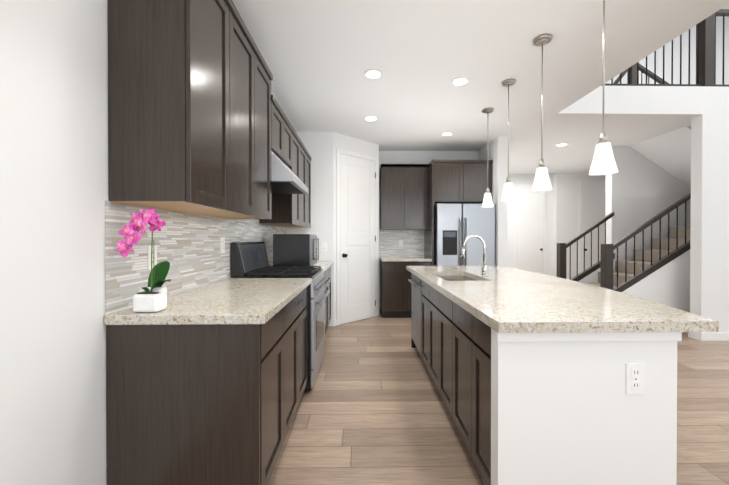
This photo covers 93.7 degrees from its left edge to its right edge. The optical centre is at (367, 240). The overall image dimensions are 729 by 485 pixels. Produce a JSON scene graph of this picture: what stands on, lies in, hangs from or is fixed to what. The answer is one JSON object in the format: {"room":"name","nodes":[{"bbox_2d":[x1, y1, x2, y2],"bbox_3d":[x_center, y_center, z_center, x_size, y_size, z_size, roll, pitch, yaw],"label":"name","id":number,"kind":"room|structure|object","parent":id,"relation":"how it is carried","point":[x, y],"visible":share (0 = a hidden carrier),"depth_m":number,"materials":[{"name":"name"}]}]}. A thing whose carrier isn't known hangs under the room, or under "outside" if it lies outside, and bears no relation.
{"room":"kitchen","nodes":[
{"label":"kitchen","id":0,"kind":"room"},
{"bbox_2d":[0,0,221,484],"bbox_3d":[-1.133,-0.138,1.089,0.165,2.700,7.290,0,0,-1],"label":"wall","id":1,"kind":"structure","parent":0,"point":[54,190],"depth_m":1.14,"materials":[{"name":"paint"}]},
{"bbox_2d":[148,245,156,269],"bbox_3d":[-1.050,0.081,1.667,0.007,0.116,0.070,0,0,-1],"label":"outlet","id":2,"kind":"object","parent":1,"relation":"attached to","point":[149,256],"visible":0.77,"depth_m":1.66,"materials":[{"name":"plastic"}]},
{"bbox_2d":[105,0,235,211],"bbox_3d":[-0.892,-0.719,1.625,0.328,1.112,0.480,0,0,-1],"label":"upper cabinet","id":3,"kind":"object","parent":1,"relation":"attached to","point":[172,63],"depth_m":1.39,"materials":[{"name":"wood"}]},
{"bbox_2d":[176,9,259,219],"bbox_3d":[-0.899,-0.722,2.014,0.328,1.112,0.537,0,0,-1],"label":"upper cabinet","id":4,"kind":"object","parent":1,"relation":"attached to","point":[247,51],"depth_m":2.12,"materials":[{"name":"wood"}]},
{"bbox_2d":[220,237,224,252],"bbox_3d":[-1.065,0.034,2.507,0.007,0.116,0.070,0,0,-1],"label":"outlet","id":5,"kind":"object","parent":1,"relation":"attached to","point":[222,244],"visible":1,"depth_m":2.50,"materials":[{"name":"plastic"}]},
{"bbox_2d":[260,53,275,219],"bbox_3d":[-0.906,-0.724,2.404,0.328,1.112,0.481,0,0,-1],"label":"upper cabinet","id":6,"kind":"object","parent":1,"relation":"attached to","point":[267,117],"depth_m":2.54,"materials":[{"name":"wood"}]},
{"bbox_2d":[256,128,303,227],"bbox_3d":[-0.928,-0.657,3.655,0.328,0.962,0.480,0,0,-1],"label":"upper cabinet","id":7,"kind":"object","parent":1,"relation":"attached to","point":[289,207],"depth_m":3.59,"materials":[{"name":"wood"}]},
{"bbox_2d":[272,95,287,159],"bbox_3d":[-0.914,-0.934,2.865,0.328,0.399,0.444,0,0,-1],"label":"upper cabinet","id":8,"kind":"object","parent":1,"relation":"attached to","point":[281,119],"depth_m":2.97,"materials":[{"name":"wood"}]},
{"bbox_2d":[271,151,308,193],"bbox_3d":[-0.831,-0.595,3.032,0.492,0.270,0.754,0,0,-1],"label":"range hood","id":9,"kind":"object","parent":8,"relation":"attached to","point":[285,179],"visible":0.44,"depth_m":2.71,"materials":[{"name":"metal"}]},
{"bbox_2d":[281,120,291,167],"bbox_3d":[-0.920,-0.936,3.191,0.328,0.399,0.445,0,0,-1],"label":"upper cabinet","id":10,"kind":"object","parent":1,"relation":"attached to","point":[288,162],"depth_m":3.34,"materials":[{"name":"wood"}]},
{"bbox_2d":[304,148,307,227],"bbox_3d":[-0.935,-0.660,4.044,0.328,0.962,0.536,0,0,-1],"label":"upper cabinet","id":11,"kind":"object","parent":1,"relation":"attached to","point":[305,150],"depth_m":4.25,"materials":[{"name":"wood"}]},
{"bbox_2d":[308,152,311,227],"bbox_3d":[-0.942,-0.662,4.441,0.328,0.962,0.497,0,0,-1],"label":"upper cabinet","id":12,"kind":"object","parent":1,"relation":"attached to","point":[309,157],"depth_m":4.61,"materials":[{"name":"wood"}]},
{"bbox_2d":[287,132,379,325],"bbox_3d":[-0.553,-0.165,5.319,1.475,2.700,1.173,0,0,-1],"label":"wall","id":13,"kind":"structure","parent":0,"point":[345,198],"depth_m":4.91,"materials":[{"name":"paint"}]},
{"bbox_2d":[322,243,326,250],"bbox_3d":[-0.600,0.089,4.741,0.070,0.116,0.007,0,0,-1],"label":"outlet","id":14,"kind":"object","parent":13,"relation":"attached to","point":[324,246],"visible":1,"depth_m":4.74,"materials":[{"name":"plastic"}]},
{"bbox_2d":[379,151,477,309],"bbox_3d":[1.088,-0.168,5.859,1.843,2.700,0.150,0,0,-1],"label":"wall","id":15,"kind":"structure","parent":0,"point":[406,157],"depth_m":5.77,"materials":[{"name":"paint"}]},
{"bbox_2d":[380,164,410,231],"bbox_3d":[0.423,-0.705,5.601,0.434,1.032,0.328,0,0,-1],"label":"upper cabinet","id":16,"kind":"object","parent":15,"relation":"attached to","point":[395,179],"depth_m":5.44,"materials":[{"name":"wood"}]},
{"bbox_2d":[407,164,430,231],"bbox_3d":[0.738,-0.705,5.607,0.433,1.032,0.328,0,0,-1],"label":"upper cabinet","id":17,"kind":"object","parent":15,"relation":"attached to","point":[411,195],"depth_m":5.45,"materials":[{"name":"wood"}]},
{"bbox_2d":[431,160,466,207],"bbox_3d":[1.240,-0.905,5.459,0.502,0.630,0.638,0,0,-1],"label":"upper cabinet","id":18,"kind":"object","parent":15,"relation":"attached to","point":[448,177],"depth_m":5.15,"materials":[{"name":"wood"}]},
{"bbox_2d":[467,160,492,202],"bbox_3d":[1.622,-0.905,5.466,0.500,0.630,0.638,0,0,-1],"label":"upper cabinet","id":19,"kind":"object","parent":15,"relation":"attached to","point":[476,169],"depth_m":5.16,"materials":[{"name":"wood"}]},
{"bbox_2d":[232,0,728,173],"bbox_3d":[3.870,-1.667,3.374,10.250,0.330,11.700,0,0,-1],"label":"ceiling","id":20,"kind":"structure","parent":0,"point":[325,55],"depth_m":3.03,"materials":[{"name":"paint"}]},
{"bbox_2d":[364,116,377,120],"bbox_3d":[0.036,-1.503,4.207,0.176,0.007,0.176,0,0,-1],"label":"recessed light","id":21,"kind":"object","parent":20,"relation":"in","point":[370,118],"visible":1,"depth_m":4.19,"materials":[{"name":"paint"}]},
{"bbox_2d":[364,69,382,78],"bbox_3d":[0.050,-1.496,3.071,0.176,0.007,0.176,0,0,-1],"label":"recessed light","id":22,"kind":"object","parent":20,"relation":"in","point":[373,73],"visible":1,"depth_m":3.07,"materials":[{"name":"plastic"}]},
{"bbox_2d":[441,132,452,135],"bbox_3d":[1.117,-1.507,4.830,0.176,0.007,0.176,0,0,-1],"label":"recessed light","id":23,"kind":"object","parent":20,"relation":"in","point":[447,134],"visible":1,"depth_m":4.83,"materials":[{"name":"paint"}]},
{"bbox_2d":[451,77,469,85],"bbox_3d":[0.870,-1.497,3.216,0.176,0.007,0.176,0,0,-1],"label":"recessed light","id":24,"kind":"object","parent":20,"relation":"in","point":[460,81],"visible":1,"depth_m":3.20,"materials":[{"name":"paint"}]},
{"bbox_2d":[482,108,493,206],"bbox_3d":[1.377,-0.947,3.924,0.136,1.116,0.136,0,0,-1],"label":"pendant light","id":25,"kind":"object","parent":20,"relation":"hanging from","point":[487,201],"visible":1,"depth_m":3.90,"materials":[{"name":"white glass"}]},
{"bbox_2d":[501,79,515,200],"bbox_3d":[1.327,-0.943,3.227,0.136,1.116,0.136,0,0,-1],"label":"pendant light","id":26,"kind":"object","parent":20,"relation":"hanging from","point":[508,194],"visible":1,"depth_m":3.21,"materials":[{"name":"white glass"}]},
{"bbox_2d":[532,34,551,190],"bbox_3d":[1.291,-0.939,2.535,0.136,1.116,0.136,0,0,-1],"label":"pendant light","id":27,"kind":"object","parent":20,"relation":"hanging from","point":[542,182],"visible":1,"depth_m":2.52,"materials":[{"name":"white glass"}]},
{"bbox_2d":[589,0,617,174],"bbox_3d":[1.306,-0.934,1.893,0.136,1.116,0.136,0,0,-1],"label":"pendant light","id":28,"kind":"object","parent":20,"relation":"hanging from","point":[603,162],"visible":1,"depth_m":1.88,"materials":[{"name":"white glass"}]},
{"bbox_2d":[478,136,507,265],"bbox_3d":[1.949,-0.165,5.369,0.164,2.700,0.862,0,0,-1],"label":"wall","id":29,"kind":"structure","parent":0,"point":[497,147],"depth_m":4.95,"materials":[{"name":"paint"}]},
{"bbox_2d":[268,312,728,484],"bbox_3d":[3.845,1.248,3.392,10.300,0.100,11.700,0,0,-1],"label":"floor","id":30,"kind":"structure","parent":0,"point":[372,409],"depth_m":2.29,"materials":[{"name":"brown wood"}]},
{"bbox_2d":[106,308,287,484],"bbox_3d":[-0.751,0.771,1.633,0.610,0.875,0.509,0,0,-1],"label":"base cabinet","id":31,"kind":"object","parent":30,"relation":"on","point":[206,381],"depth_m":1.38,"materials":[{"name":"wood"}]},
{"bbox_2d":[104,276,311,327],"bbox_3d":[-0.745,0.312,2.009,0.636,0.039,1.289,0,0,-1],"label":"countertop","id":32,"kind":"structure","parent":31,"relation":"on","point":[232,300],"depth_m":1.61,"materials":[{"name":"beige stone"}]},
{"bbox_2d":[115,208,170,311],"bbox_3d":[-0.918,0.079,1.443,0.184,0.431,0.162,0,0,-1],"label":"orchid","id":33,"kind":"object","parent":32,"relation":"on","point":[152,297],"visible":1,"depth_m":1.40,"materials":[{"name":"pink plant"}]},
{"bbox_2d":[231,242,329,392],"bbox_3d":[-0.721,0.605,3.042,0.704,1.190,0.758,0,0,-1],"label":"range","id":34,"kind":"object","parent":30,"relation":"on","point":[249,259],"visible":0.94,"depth_m":2.79,"materials":[{"name":"silver metal"}]},
{"bbox_2d":[288,292,303,431],"bbox_3d":[-0.759,0.768,2.034,0.608,0.875,0.531,0,0,-1],"label":"base cabinet","id":35,"kind":"object","parent":30,"relation":"on","point":[296,309],"depth_m":2.19,"materials":[{"name":"wood"}]},
{"bbox_2d":[304,284,308,388],"bbox_3d":[-0.766,0.766,2.419,0.608,0.875,0.476,0,0,-1],"label":"base cabinet","id":36,"kind":"object","parent":30,"relation":"on","point":[305,289],"depth_m":2.59,"materials":[{"name":"wood"}]},
{"bbox_2d":[323,272,327,333],"bbox_3d":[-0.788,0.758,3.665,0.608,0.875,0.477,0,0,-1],"label":"base cabinet","id":37,"kind":"object","parent":30,"relation":"on","point":[325,274],"depth_m":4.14,"materials":[{"name":"wood"}]},
{"bbox_2d":[269,261,331,271],"bbox_3d":[-0.781,0.299,4.062,0.636,0.039,1.274,0,0,-1],"label":"countertop","id":38,"kind":"structure","parent":37,"relation":"on","point":[324,265],"depth_m":4.03,"materials":[{"name":"beige stone"}]},
{"bbox_2d":[273,234,318,265],"bbox_3d":[-0.761,0.105,3.743,0.423,0.348,0.520,0,0,-1],"label":"microwave","id":39,"kind":"object","parent":38,"relation":"on","point":[294,249],"visible":0.96,"depth_m":3.48,"materials":[{"name":"black metal"}]},
{"bbox_2d":[328,268,330,325],"bbox_3d":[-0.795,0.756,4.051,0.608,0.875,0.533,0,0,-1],"label":"base cabinet","id":40,"kind":"object","parent":30,"relation":"on","point":[329,269],"depth_m":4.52,"materials":[{"name":"wood"}]},
{"bbox_2d":[380,260,410,317],"bbox_3d":[0.426,0.747,5.470,0.434,0.875,0.608,0,0,-1],"label":"base cabinet","id":41,"kind":"object","parent":30,"relation":"on","point":[395,287],"depth_m":5.17,"materials":[{"name":"wood"}]},
{"bbox_2d":[379,256,430,259],"bbox_3d":[0.578,0.290,5.456,0.758,0.039,0.636,0,0,-1],"label":"countertop","id":42,"kind":"structure","parent":41,"relation":"on","point":[381,257],"depth_m":5.32,"materials":[{"name":"beige stone"}]},
{"bbox_2d":[411,260,430,265],"bbox_3d":[0.740,0.747,5.476,0.433,0.875,0.608,0,0,-1],"label":"base cabinet","id":43,"kind":"object","parent":30,"relation":"on","point":[413,262],"depth_m":5.17,"materials":[{"name":"wood"}]},
{"bbox_2d":[434,203,494,265],"bbox_3d":[1.432,0.318,5.350,0.865,1.735,0.826,0,0,-1],"label":"fridge","id":44,"kind":"object","parent":30,"relation":"on","point":[456,225],"visible":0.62,"depth_m":5.00,"materials":[{"name":"silver metal"}]},
{"bbox_2d":[408,270,681,484],"bbox_3d":[0.804,0.766,2.554,0.694,0.875,2.562,0,0,-1],"label":"kitchen island","id":45,"kind":"object","parent":30,"relation":"on","point":[526,370],"depth_m":1.29,"materials":[{"name":"white paint"}]},
{"bbox_2d":[406,266,701,333],"bbox_3d":[0.832,0.309,2.550,0.754,0.039,2.594,0,0,-1],"label":"island countertop","id":46,"kind":"structure","parent":45,"relation":"on","point":[511,303],"depth_m":1.49,"materials":[{"name":"beige stone"}]},
{"bbox_2d":[438,274,481,281],"bbox_3d":[0.734,0.431,2.831,0.364,0.234,0.724,0,0,-1],"label":"sink","id":47,"kind":"object","parent":46,"relation":"in","point":[449,277],"depth_m":2.95,"materials":[{"name":"silver metal"}]},
{"bbox_2d":[460,235,488,275],"bbox_3d":[0.867,0.118,2.799,0.228,0.336,0.097,0,0,-1],"label":"faucet","id":48,"kind":"object","parent":46,"relation":"on","point":[484,268],"visible":1,"depth_m":2.77,"materials":[{"name":"metal"}]},
{"bbox_2d":[626,363,644,393],"bbox_3d":[1.004,0.518,1.282,0.070,0.116,0.007,0,0,-1],"label":"outlet","id":49,"kind":"object","parent":45,"relation":"attached to","point":[635,378],"visible":1,"depth_m":1.28,"materials":[{"name":"plastic"}]},
{"bbox_2d":[556,192,690,311],"bbox_3d":[3.937,0.128,4.957,2.291,2.120,1.054,0,0,-1],"label":"staircase","id":50,"kind":"structure","parent":30,"relation":"on","point":[658,271],"depth_m":4.46,"materials":[{"name":"carpet"}]},
{"bbox_2d":[508,173,605,279],"bbox_3d":[5.445,-0.181,7.866,6.940,2.700,0.392,0,0,-1],"label":"wall","id":51,"kind":"structure","parent":0,"point":[567,207],"depth_m":7.81,"materials":[{"name":"paint"}]},
{"bbox_2d":[605,146,690,271],"bbox_3d":[6.425,-0.166,5.595,5.062,2.700,0.164,0,0,-1],"label":"wall","id":52,"kind":"structure","parent":0,"point":[640,189],"depth_m":5.49,"materials":[{"name":"paint"}]},
{"bbox_2d":[628,126,690,187],"bbox_3d":[5.221,-0.838,5.010,2.090,1.347,0.973,0,0,-1],"label":"soffit","id":53,"kind":"structure","parent":0,"point":[669,152],"depth_m":5.13,"materials":[{"name":"paint"}]},
{"bbox_2d":[601,9,728,86],"bbox_3d":[5.599,-2.078,4.832,6.740,1.646,1.482,0,0,-1],"label":"balcony railing","id":54,"kind":"object","parent":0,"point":[706,52],"visible":0.21,"depth_m":4.12,"materials":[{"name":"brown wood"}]},
{"bbox_2d":[605,16,728,84],"bbox_3d":[3.810,-3.138,6.709,10.250,2.570,0.150,0,0,-1],"label":"wall","id":55,"kind":"structure","parent":0,"point":[685,54],"depth_m":6.67,"materials":[{"name":"paint"}]},
{"bbox_2d":[688,114,728,340],"bbox_3d":[6.475,-0.157,4.191,5.012,2.700,0.164,0,0,-1],"label":"wall","id":56,"kind":"structure","parent":0,"point":[709,263],"depth_m":4.08,"materials":[{"name":"paint"}]}
]}

